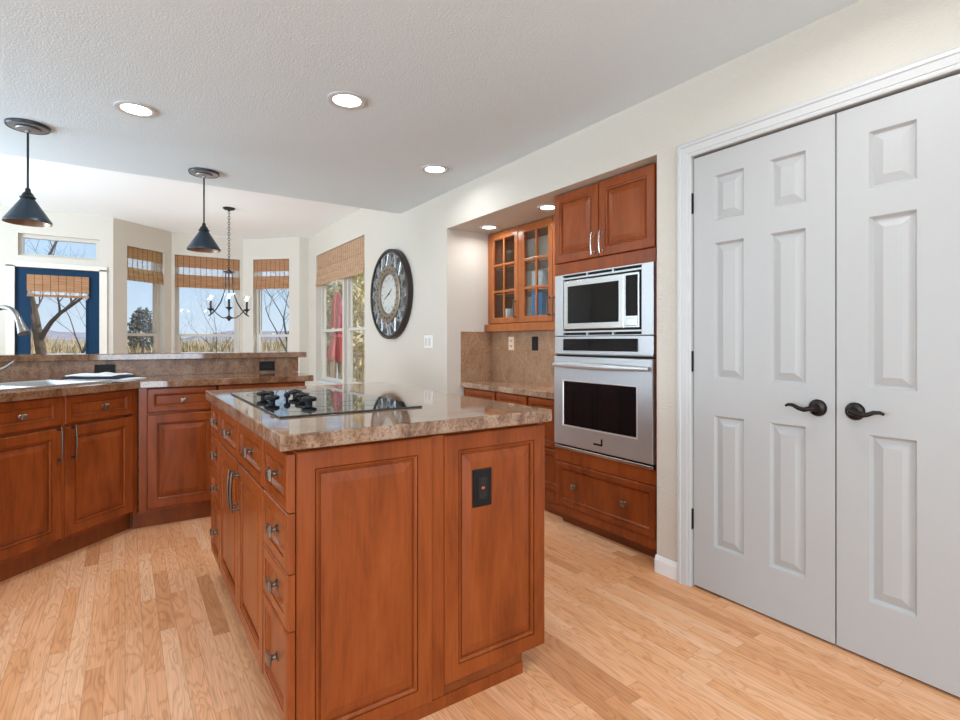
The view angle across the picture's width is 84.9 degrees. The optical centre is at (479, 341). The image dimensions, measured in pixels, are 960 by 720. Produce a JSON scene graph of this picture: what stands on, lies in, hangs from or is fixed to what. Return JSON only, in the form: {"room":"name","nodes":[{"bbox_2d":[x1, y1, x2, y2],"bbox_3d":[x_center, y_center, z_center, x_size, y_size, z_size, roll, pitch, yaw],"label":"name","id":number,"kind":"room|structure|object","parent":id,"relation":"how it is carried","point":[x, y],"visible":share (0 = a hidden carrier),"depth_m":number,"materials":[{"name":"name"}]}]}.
{"room":"kitchen","nodes":[
{"label":"kitchen","id":0,"kind":"room"},
{"bbox_2d":[0,205,112,353],"bbox_3d":[-5.902,-0.180,5.497,3.380,2.670,0.120,0,0,-34],"label":"wall","id":1,"kind":"structure","parent":0,"point":[68,225],"depth_m":6.13,"materials":[{"name":"beige paint"}]},
{"bbox_2d":[5,261,106,353],"bbox_3d":[-4.922,0.125,6.137,0.920,2.060,0.118,0,0,-34],"label":"trim","id":2,"kind":"structure","parent":1,"relation":"attached to","point":[10,266],"depth_m":6.00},
{"bbox_2d":[15,267,98,353],"bbox_3d":[-4.908,0.150,6.103,0.785,1.990,0.119,0,0,-34],"label":"door","id":3,"kind":"structure","parent":1,"relation":"in","point":[22,301],"depth_m":6.08,"materials":[{"name":"blue paint"}]},
{"bbox_2d":[27,274,88,298],"bbox_3d":[-4.891,-0.633,6.096,0.565,0.273,0.020,0,0,-34],"label":"blind","id":4,"kind":"object","parent":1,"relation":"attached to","point":[47,283],"visible":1,"depth_m":6.09,"materials":[{"name":"brown wicker"}]},
{"bbox_2d":[19,233,99,260],"bbox_3d":[-4.930,-1.105,6.179,0.748,0.250,0.060,0,0,-34],"label":"window","id":5,"kind":"structure","parent":1,"relation":"in","point":[21,236],"depth_m":6.14,"materials":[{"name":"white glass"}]},
{"bbox_2d":[113,218,170,352],"bbox_3d":[-4.422,-0.180,6.829,0.130,2.670,0.864,0,0,15],"label":"wall","id":6,"kind":"structure","parent":0,"point":[125,233],"depth_m":6.62,"materials":[{"name":"beige paint"}]},
{"bbox_2d":[127,262,159,352],"bbox_3d":[-4.406,-0.328,6.860,0.155,1.765,0.552,0,0,15],"label":"window","id":7,"kind":"structure","parent":6,"relation":"in","point":[156,287],"depth_m":7.10,"materials":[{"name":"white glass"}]},
{"bbox_2d":[127,246,163,285],"bbox_3d":[-4.363,-0.981,6.848,0.038,0.452,0.542,0,0,15],"label":"blind","id":8,"kind":"object","parent":7,"relation":"attached to","point":[133,274],"visible":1,"depth_m":6.83,"materials":[{"name":"brown wicker"}]},
{"bbox_2d":[27,371,296,506],"bbox_3d":[-2.806,0.640,3.498,3.070,1.029,0.140,0,0,-34],"label":"wall","id":9,"kind":"structure","parent":0,"point":[127,415],"depth_m":3.69,"materials":[{"name":"beige paint"}]},
{"bbox_2d":[0,357,297,379],"bbox_3d":[-2.761,0.182,3.433,3.072,0.112,0.019,0,0,-34],"label":"backsplash","id":10,"kind":"structure","parent":9,"relation":"attached to","point":[44,369],"depth_m":3.71,"materials":[{"name":"brown stone"}]},
{"bbox_2d":[94,364,114,372],"bbox_3d":[-2.544,0.189,3.562,0.116,0.072,0.008,0,0,-34],"label":"wall outlet","id":11,"kind":"object","parent":10,"relation":"attached to","point":[109,367],"visible":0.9,"depth_m":3.56,"materials":[{"name":"black plastic"}]},
{"bbox_2d":[99,367,110,371],"bbox_3d":[-2.542,0.189,3.560,0.068,0.033,0.003,0,0,-34],"label":"socket","id":12,"kind":"object","parent":11,"relation":"attached to","point":[101,369],"depth_m":3.56,"materials":[{"name":"black plastic"}]},
{"bbox_2d":[259,361,274,370],"bbox_3d":[-1.681,0.189,4.146,0.116,0.072,0.008,0,0,-34],"label":"wall outlet","id":13,"kind":"object","parent":10,"relation":"attached to","point":[263,365],"visible":1,"depth_m":4.14,"materials":[{"name":"black plastic"}]},
{"bbox_2d":[263,364,271,367],"bbox_3d":[-1.679,0.189,4.144,0.068,0.033,0.003,0,0,-34],"label":"socket","id":14,"kind":"object","parent":13,"relation":"attached to","point":[264,365],"depth_m":4.14,"materials":[{"name":"black plastic"}]},
{"bbox_2d":[0,351,306,361],"bbox_3d":[-2.841,0.103,3.605,3.132,0.043,0.445,0,0,-34],"label":"bar","id":15,"kind":"object","parent":9,"relation":"on","point":[267,354],"visible":1,"depth_m":3.71,"materials":[{"name":"brown stone"}]},
{"bbox_2d":[0,154,360,238],"bbox_3d":[-3.963,-1.680,5.505,6.800,0.330,4.240,0,0,-34],"label":"ceiling","id":16,"kind":"structure","parent":0,"point":[169,205],"depth_m":5.70,"materials":[{"name":"white paint"}]},
{"bbox_2d":[207,207,249,320],"bbox_3d":[-2.803,-0.876,5.912,0.466,1.279,0.444,0,0,-34],"label":"chandelier","id":17,"kind":"object","parent":16,"relation":"hanging from","point":[228,209],"visible":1,"depth_m":5.94,"materials":[{"name":"black metal"}]},
{"bbox_2d":[171,232,242,351],"bbox_3d":[-3.909,-0.180,7.539,0.910,2.670,0.130,0,0,-34],"label":"wall","id":18,"kind":"structure","parent":0,"point":[179,241],"depth_m":7.50,"materials":[{"name":"beige paint"}]},
{"bbox_2d":[175,267,238,351],"bbox_3d":[-3.905,-0.328,7.533,0.830,1.765,0.155,0,0,-34],"label":"window","id":19,"kind":"structure","parent":18,"relation":"in","point":[235,335],"depth_m":7.59,"materials":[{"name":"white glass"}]},
{"bbox_2d":[175,255,239,289],"bbox_3d":[-3.880,-0.974,7.496,0.820,0.467,0.038,0,0,-34],"label":"blind","id":20,"kind":"object","parent":19,"relation":"attached to","point":[181,280],"visible":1,"depth_m":7.48,"materials":[{"name":"brown wicker"}]},
{"bbox_2d":[243,237,298,372],"bbox_3d":[-3.042,-0.180,7.730,0.898,2.670,0.130,0,0,10],"label":"wall","id":21,"kind":"structure","parent":0,"point":[266,248],"depth_m":7.67,"materials":[{"name":"beige paint"}]},
{"bbox_2d":[256,272,288,351],"bbox_3d":[-3.042,-0.328,7.722,0.570,1.765,0.155,0,0,10],"label":"window","id":22,"kind":"structure","parent":21,"relation":"in","point":[259,335],"depth_m":7.78,"materials":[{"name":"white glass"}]},
{"bbox_2d":[253,259,288,288],"bbox_3d":[-3.050,-0.981,7.678,0.560,0.452,0.038,0,0,10],"label":"blind","id":23,"kind":"object","parent":22,"relation":"attached to","point":[260,282],"visible":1,"depth_m":7.68,"materials":[{"name":"brown wicker"}]},
{"bbox_2d":[299,237,308,385],"bbox_3d":[-2.590,-0.180,7.677,0.130,2.670,0.120,0,0,-34],"label":"wall","id":24,"kind":"structure","parent":0,"point":[303,242],"depth_m":7.63,"materials":[{"name":"beige paint"}]},
{"bbox_2d":[0,0,859,213],"bbox_3d":[-0.435,-1.545,0.286,6.800,0.600,8.360,0,0,-34],"label":"ceiling","id":25,"kind":"structure","parent":0,"point":[239,90],"depth_m":2.48,"materials":[{"name":"white paint"}]},
{"bbox_2d":[2,118,52,226],"bbox_3d":[-2.596,-0.964,3.014,0.222,0.562,0.222,0,0,-34],"label":"pendant lamp","id":26,"kind":"object","parent":25,"relation":"hanging from","point":[26,211],"visible":1,"depth_m":2.99,"materials":[{"name":"grey metal"}]},
{"bbox_2d":[114,101,157,117],"bbox_3d":[-1.838,-1.240,2.805,0.196,0.009,0.196,0,0,-34],"label":"recessed light","id":27,"kind":"object","parent":25,"relation":"in","point":[132,108],"visible":1,"depth_m":2.80,"materials":[{"name":"white paint"}]},
{"bbox_2d":[187,167,220,252],"bbox_3d":[-2.021,-0.958,3.845,0.222,0.574,0.222,0,0,-34],"label":"pendant lamp","id":28,"kind":"object","parent":25,"relation":"hanging from","point":[203,242],"visible":1,"depth_m":3.81,"materials":[{"name":"grey metal"}]},
{"bbox_2d":[327,91,365,109],"bbox_3d":[-0.684,-1.240,2.701,0.196,0.009,0.196,0,0,-34],"label":"recessed light","id":29,"kind":"object","parent":25,"relation":"in","point":[340,99],"visible":1,"depth_m":2.69,"materials":[{"name":"white paint"}]},
{"bbox_2d":[421,164,448,173],"bbox_3d":[-0.324,-1.240,3.778,0.196,0.009,0.196,0,0,-34],"label":"recessed light","id":30,"kind":"object","parent":25,"relation":"in","point":[433,168],"visible":1,"depth_m":3.77,"materials":[{"name":"white paint"}]},
{"bbox_2d":[0,506,959,719],"bbox_3d":[-1.622,1.195,2.042,6.800,0.080,12.600,0,0,-34],"label":"floor","id":31,"kind":"structure","parent":0,"point":[144,623],"depth_m":1.96,"materials":[{"name":"brown wood"}]},
{"bbox_2d":[0,389,136,581],"bbox_3d":[-2.471,0.719,2.813,0.634,0.872,0.982,0,0,11],"label":"base cabinet","id":32,"kind":"object","parent":31,"relation":"on","point":[68,464],"visible":1,"depth_m":2.77,"materials":[{"name":"brown wood"}]},
{"bbox_2d":[0,372,313,402],"bbox_3d":[-2.286,0.260,2.734,2.975,0.042,1.670,0,0,-34],"label":"countertop","id":33,"kind":"structure","parent":32,"relation":"on","point":[261,377],"depth_m":3.27,"materials":[{"name":"brown stone"}]},
{"bbox_2d":[0,305,29,370],"bbox_3d":[-2.672,0.015,2.974,0.298,0.448,0.080,0,0,11],"label":"kitchen faucet","id":34,"kind":"object","parent":33,"relation":"on","point":[22,329],"visible":1,"depth_m":2.94,"materials":[{"name":"silver metal"}]},
{"bbox_2d":[0,379,111,390],"bbox_3d":[-2.526,0.318,2.807,0.470,0.172,0.810,0,0,11],"label":"sink","id":35,"kind":"object","parent":33,"relation":"in","point":[4,386],"visible":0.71,"depth_m":3.08,"materials":[{"name":"white ceramic"}]},
{"bbox_2d":[62,372,145,379],"bbox_3d":[-2.397,0.217,3.359,0.393,0.043,0.206,0,0,0],"label":"dish towel","id":36,"kind":"object","parent":33,"relation":"on","point":[104,375],"visible":0.98,"depth_m":3.27,"materials":[{"name":"white fabric"}]},
{"bbox_2d":[133,385,216,528],"bbox_3d":[-2.056,0.719,3.527,0.465,0.872,0.554,0,0,-34],"label":"base cabinet","id":37,"kind":"object","parent":31,"relation":"on","point":[175,433],"visible":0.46,"depth_m":3.32,"materials":[{"name":"brown wood"}]},
{"bbox_2d":[217,381,304,389],"bbox_3d":[-1.625,0.719,3.818,0.570,0.872,0.554,0,0,-34],"label":"base cabinet","id":38,"kind":"object","parent":31,"relation":"on","point":[278,384],"visible":0.02,"depth_m":3.61,"materials":[{"name":"brown wood"}]},
{"bbox_2d":[210,403,543,719],"bbox_3d":[-0.561,0.720,2.229,0.931,0.871,1.479,0,0,-34],"label":"kitchen island","id":39,"kind":"object","parent":31,"relation":"on","point":[401,578],"visible":0.99,"depth_m":1.60,"materials":[{"name":"brown wood"}]},
{"bbox_2d":[206,382,551,451],"bbox_3d":[-0.551,0.261,2.232,0.927,0.042,1.516,0,0,-34],"label":"island countertop","id":40,"kind":"structure","parent":39,"relation":"on","point":[440,412],"depth_m":1.69,"materials":[{"name":"brown stone"}]},
{"bbox_2d":[231,388,421,417],"bbox_3d":[-0.679,0.214,2.170,0.503,0.051,0.924,0,0,-34],"label":"cooktop","id":41,"kind":"object","parent":40,"relation":"in","point":[322,401],"visible":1,"depth_m":2.00,"materials":[{"name":"black glass"}]},
{"bbox_2d":[472,467,491,507],"bbox_3d":[0.007,0.479,1.730,0.074,0.122,0.008,0,0,-34],"label":"outlet","id":42,"kind":"object","parent":39,"relation":"attached to","point":[481,476],"depth_m":1.72,"materials":[{"name":"black plastic"}]},
{"bbox_2d":[478,476,486,498],"bbox_3d":[0.010,0.479,1.726,0.035,0.072,0.002,0,0,-34],"label":"socket","id":43,"kind":"object","parent":39,"relation":"attached to","point":[482,480],"depth_m":1.72,"materials":[{"name":"black plastic"}]},
{"bbox_2d":[480,477,485,484],"bbox_3d":[0.011,0.456,1.725,0.026,0.026,0.001,0,0,-34],"label":"receptacle","id":44,"kind":"object","parent":39,"relation":"attached to","point":[482,479],"depth_m":1.72,"materials":[{"name":"grey plastic"}]},
{"bbox_2d":[480,491,485,498],"bbox_3d":[0.011,0.502,1.725,0.026,0.026,0.001,0,0,-34],"label":"receptacle","id":45,"kind":"object","parent":39,"relation":"attached to","point":[482,493],"depth_m":1.72,"materials":[{"name":"grey plastic"}]},
{"bbox_2d":[464,387,562,516],"bbox_3d":[0.310,0.767,4.015,0.333,0.775,1.215,0,0,-34],"label":"base cabinet","id":46,"kind":"object","parent":31,"relation":"on","point":[549,444],"visible":0.1,"depth_m":3.57,"materials":[{"name":"brown wood"}]},
{"bbox_2d":[460,380,553,398],"bbox_3d":[0.314,0.358,4.025,0.329,0.042,1.227,0,0,-34],"label":"countertop","id":47,"kind":"structure","parent":46,"relation":"on","point":[498,386],"depth_m":3.98,"materials":[{"name":"brown stone"}]},
{"bbox_2d":[555,163,656,557],"bbox_3d":[0.852,0.107,3.141,0.419,2.095,0.825,0,0,-34],"label":"oven tower","id":48,"kind":"object","parent":31,"relation":"on","point":[611,222],"visible":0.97,"depth_m":3.01,"materials":[{"name":"brown wood"}]},
{"bbox_2d":[552,335,655,469],"bbox_3d":[0.812,0.318,3.141,0.410,0.706,0.761,0,0,-34],"label":"wall oven","id":49,"kind":"object","parent":48,"relation":"in","point":[605,386],"visible":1,"depth_m":3.00,"materials":[{"name":"silver metal"}]},
{"bbox_2d":[555,261,655,335],"bbox_3d":[0.830,-0.230,3.153,0.346,0.384,0.761,0,0,-34],"label":"microwave","id":50,"kind":"object","parent":48,"relation":"in","point":[620,300],"visible":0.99,"depth_m":3.00,"materials":[{"name":"silver metal"}]},
{"bbox_2d":[309,0,959,561],"bbox_3d":[0.698,-0.180,3.038,0.120,2.670,11.250,0,0,-34],"label":"wall","id":51,"kind":"structure","parent":0,"point":[862,40],"depth_m":2.64,"materials":[{"name":"beige paint"}]},
{"bbox_2d":[315,284,341,384],"bbox_3d":[-1.978,-0.325,6.992,0.155,1.760,0.980,0,0,-34],"label":"window","id":52,"kind":"structure","parent":51,"relation":"in","point":[326,380],"depth_m":7.38,"materials":[{"name":"white plastic"}]},
{"bbox_2d":[315,246,341,286],"bbox_3d":[-2.011,-0.978,6.952,0.038,0.446,1.000,0,0,-34],"label":"blind","id":53,"kind":"object","parent":51,"relation":"attached to","point":[328,263],"visible":0.92,"depth_m":6.91,"materials":[{"name":"beige wicker"}]},
{"bbox_2d":[342,278,346,383],"bbox_3d":[-1.671,-0.325,6.572,0.085,1.760,0.060,0,0,-34],"label":"trim","id":54,"kind":"structure","parent":51,"relation":"attached to","point":[344,281],"depth_m":6.54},
{"bbox_2d":[340,235,364,279],"bbox_3d":[-1.508,-0.978,6.207,0.038,0.446,0.783,0,0,-34],"label":"blind","id":55,"kind":"object","parent":51,"relation":"attached to","point":[353,252],"visible":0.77,"depth_m":6.18,"materials":[{"name":"beige wood"}]},
{"bbox_2d":[347,276,364,383],"bbox_3d":[-1.457,-0.325,6.221,0.155,1.760,0.760,0,0,-34],"label":"window","id":56,"kind":"structure","parent":51,"relation":"in","point":[350,329],"depth_m":6.52,"materials":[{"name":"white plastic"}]},
{"bbox_2d":[370,249,412,338],"bbox_3d":[-0.898,-0.476,5.227,0.072,0.892,0.892,0,0,-34],"label":"wall clock","id":57,"kind":"object","parent":51,"relation":"attached to","point":[391,292],"visible":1,"depth_m":5.16,"materials":[{"name":"brown metal"}]},
{"bbox_2d":[424,335,432,347],"bbox_3d":[-0.459,-0.001,4.633,0.010,0.114,0.150,0,0,-34],"label":"light switch","id":58,"kind":"object","parent":51,"relation":"attached to","point":[428,339],"visible":1,"depth_m":4.61,"materials":[{"name":"white plastic"}]},
{"bbox_2d":[459,198,554,395],"bbox_3d":[0.723,0.055,3.787,0.760,2.200,2.281,0,0,-34],"label":"wall niche","id":59,"kind":"object","parent":51,"relation":"in","point":[473,240],"visible":0.03,"depth_m":4.48,"materials":[{"name":"beige paint"}]},
{"bbox_2d":[480,225,497,229],"bbox_3d":[0.074,-0.941,4.314,0.150,0.009,0.150,0,0,-34],"label":"recessed light","id":60,"kind":"object","parent":59,"relation":"attached to","point":[485,227],"visible":1,"depth_m":4.32,"materials":[{"name":"white paint"}]},
{"bbox_2d":[485,216,554,331],"bbox_3d":[0.545,-0.514,4.184,0.399,0.853,1.218,0,0,-34],"label":"upper cabinet","id":61,"kind":"object","parent":59,"relation":"attached to","point":[525,249],"visible":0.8,"depth_m":4.29,"materials":[{"name":"brown wood"}]},
{"bbox_2d":[506,309,512,316],"bbox_3d":[0.246,-0.220,4.482,0.080,0.125,0.080,0,0,-34],"label":"ceramic cup","id":62,"kind":"object","parent":61,"relation":"on","point":[508,311],"visible":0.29,"depth_m":4.45,"materials":[{"name":"white ceramic"}]},
{"bbox_2d":[495,258,547,271],"bbox_3d":[0.576,-0.639,4.204,0.304,0.012,1.178,0,0,-34],"label":"shelf","id":63,"kind":"object","parent":61,"relation":"attached to","point":[542,263],"depth_m":4.46,"materials":[{"name":"brown wood"}]},
{"bbox_2d":[495,288,547,296],"bbox_3d":[0.576,-0.410,4.204,0.304,0.012,1.178,0,0,-34],"label":"shelf","id":64,"kind":"object","parent":61,"relation":"attached to","point":[528,292],"depth_m":4.42,"materials":[{"name":"brown wood"}]},
{"bbox_2d":[532,292,547,314],"bbox_3d":[0.487,-0.275,4.162,0.100,0.235,0.130,0,0,-34],"label":"box","id":65,"kind":"object","parent":61,"relation":"on","point":[542,296],"visible":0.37,"depth_m":4.10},
{"bbox_2d":[532,270,547,289],"bbox_3d":[0.490,-0.489,4.158,0.100,0.145,0.130,0,0,-34],"label":"box","id":66,"kind":"object","parent":61,"relation":"on","point":[542,274],"visible":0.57,"depth_m":4.10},
{"bbox_2d":[537,204,554,210],"bbox_3d":[0.476,-0.941,3.675,0.150,0.009,0.150,0,0,-34],"label":"recessed light","id":67,"kind":"object","parent":59,"relation":"attached to","point":[546,207],"visible":0.82,"depth_m":3.67,"materials":[{"name":"white paint"}]},
{"bbox_2d":[461,330,555,386],"bbox_3d":[0.315,0.124,4.026,0.325,0.424,1.227,0,0,-34],"label":"backsplash","id":68,"kind":"structure","parent":51,"relation":"attached to","point":[485,356],"depth_m":4.41,"materials":[{"name":"brown stone"}]},
{"bbox_2d":[509,337,513,349],"bbox_3d":[0.259,0.012,4.364,0.006,0.110,0.072,0,0,-34],"label":"wall outlet","id":69,"kind":"object","parent":68,"relation":"attached to","point":[511,339],"visible":1,"depth_m":4.36,"materials":[{"name":"beige plastic"}]},
{"bbox_2d":[532,336,537,350],"bbox_3d":[0.429,0.012,4.111,0.008,0.110,0.072,0,0,-34],"label":"wall switch","id":70,"kind":"object","parent":68,"relation":"attached to","point":[534,339],"visible":1,"depth_m":4.10,"materials":[{"name":"black plastic"}]},
{"bbox_2d":[654,554,676,580],"bbox_3d":[0.920,1.113,2.590,0.014,0.084,0.132,0,0,-34],"label":"baseboard","id":71,"kind":"structure","parent":51,"relation":"attached to","point":[666,567],"depth_m":2.59,"materials":[{"name":"white paint"}]},
{"bbox_2d":[691,114,836,643],"bbox_3d":[1.166,0.140,2.235,0.086,2.008,0.610,0,0,-34],"label":"door","id":72,"kind":"structure","parent":51,"relation":"in","point":[764,209],"depth_m":2.19,"materials":[{"name":"white paint"}]},
{"bbox_2d":[677,46,959,586],"bbox_3d":[1.343,0.106,1.982,0.054,2.097,1.344,0,0,-34],"label":"trim","id":73,"kind":"structure","parent":51,"relation":"attached to","point":[945,64],"depth_m":2.48,"materials":[{"name":"white paint"}]},
{"bbox_2d":[837,74,959,696],"bbox_3d":[1.507,0.140,1.731,0.086,2.008,0.597,0,0,-34],"label":"door","id":74,"kind":"structure","parent":51,"relation":"in","point":[898,155],"depth_m":1.82,"materials":[{"name":"white paint"}]},
{"label":"outside","id":75,"kind":"structure","parent":0,"visible":0},
{"bbox_2d":[42,329,287,339],"bbox_3d":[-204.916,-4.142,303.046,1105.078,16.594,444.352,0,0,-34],"label":"hills","id":76,"kind":"structure","parent":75,"point":[66,335],"depth_m":391.64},
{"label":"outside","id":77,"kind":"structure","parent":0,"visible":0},
{"bbox_3d":[-1.142,1.405,11.239,5.700,0.100,7.300,0,0,-34],"label":"terrace","id":78,"kind":"object","parent":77,"visible":0},
{"bbox_2d":[326,291,341,378],"bbox_3d":[-3.241,0.095,11.900,0.473,2.520,0.473,0,0,33],"label":"patio umbrella","id":79,"kind":"object","parent":78,"relation":"on","point":[334,351],"visible":0.67,"depth_m":11.81,"materials":[{"name":"red fabric"}]},
{"bbox_2d":[326,352,364,382],"bbox_3d":[-3.071,0.810,14.003,5.400,1.090,0.140,0,0,-34],"label":"deck railing","id":80,"kind":"object","parent":78,"relation":"on","point":[331,365],"visible":0.05,"depth_m":13.81,"materials":[{"name":"brown wood"}]},
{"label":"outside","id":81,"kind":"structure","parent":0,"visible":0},
{"bbox_2d":[44,339,364,379],"bbox_3d":[-27.566,0.917,58.619,200.000,2.482,110.000,0,0,-34],"label":"ground","id":82,"kind":"structure","parent":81,"point":[51,340],"depth_m":45.91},
{"bbox_2d":[24,239,84,353],"bbox_3d":[-12.843,-1.682,14.485,4.585,7.707,3.433,0,0,-5],"label":"bare tree","id":83,"kind":"object","parent":82,"relation":"on","point":[39,335],"visible":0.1,"depth_m":14.63,"materials":[{"name":"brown plant"}]},
{"bbox_2d":[48,293,85,352],"bbox_3d":[-13.575,-0.488,17.804,2.222,5.143,3.510,0,0,-29],"label":"bare tree","id":84,"kind":"object","parent":82,"relation":"on","point":[74,334],"visible":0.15,"depth_m":17.27,"materials":[{"name":"brown plant"}]},
{"bbox_2d":[127,306,152,352],"bbox_3d":[-19.241,-0.521,29.991,1.825,3.021,1.794,0,0,-34],"label":"bush","id":85,"kind":"object","parent":82,"relation":"on","point":[137,325],"visible":0.76,"depth_m":29.68,"materials":[{"name":"green plant"}]},
{"bbox_2d":[31,333,285,353],"bbox_3d":[-19.652,0.692,24.366,24.740,2.911,30.530,0,0,-29],"label":"dry grass","id":86,"kind":"structure","parent":82,"relation":"on","point":[265,345],"depth_m":32.84,"materials":[{"name":"beige plant"}]},
{"bbox_2d":[180,318,196,351],"bbox_3d":[-12.293,-0.212,21.575,1.741,4.242,1.784,0,0,-21],"label":"bare tree","id":87,"kind":"object","parent":82,"relation":"on","point":[189,318],"visible":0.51,"depth_m":21.79,"materials":[{"name":"brown plant"}]},
{"bbox_2d":[182,271,233,351],"bbox_3d":[-10.206,-0.432,19.791,2.405,5.104,2.538,0,0,14],"label":"bare tree","id":88,"kind":"object","parent":82,"relation":"on","point":[190,271],"visible":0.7,"depth_m":19.80,"materials":[{"name":"brown plant"}]},
{"bbox_2d":[262,271,331,350],"bbox_3d":[-6.025,-1.093,16.277,3.685,6.610,3.300,0,0,36],"label":"bare tree","id":89,"kind":"object","parent":82,"relation":"on","point":[284,319],"visible":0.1,"depth_m":16.71,"materials":[{"name":"brown plant"}]},
{"bbox_2d":[326,281,360,376],"bbox_3d":[-5.247,-0.102,19.008,2.098,4.305,2.077,0,0,-34],"label":"shrub","id":90,"kind":"object","parent":82,"relation":"on","point":[330,286],"visible":0.06,"depth_m":18.71,"materials":[{"name":"green plant"}]},
{"bbox_2d":[326,280,364,382],"bbox_3d":[-4.058,0.080,16.394,2.118,4.102,2.093,0,0,-34],"label":"shrub","id":91,"kind":"object","parent":82,"relation":"on","point":[358,311],"visible":0.2,"depth_m":16.03,"materials":[{"name":"green plant"}]},
{"bbox_2d":[353,273,364,377],"bbox_3d":[-5.081,-0.688,21.599,2.054,5.112,2.035,0,0,-15],"label":"shrub","id":92,"kind":"object","parent":82,"relation":"on","point":[359,277],"visible":0.02,"depth_m":21.38,"materials":[{"name":"green plant"}]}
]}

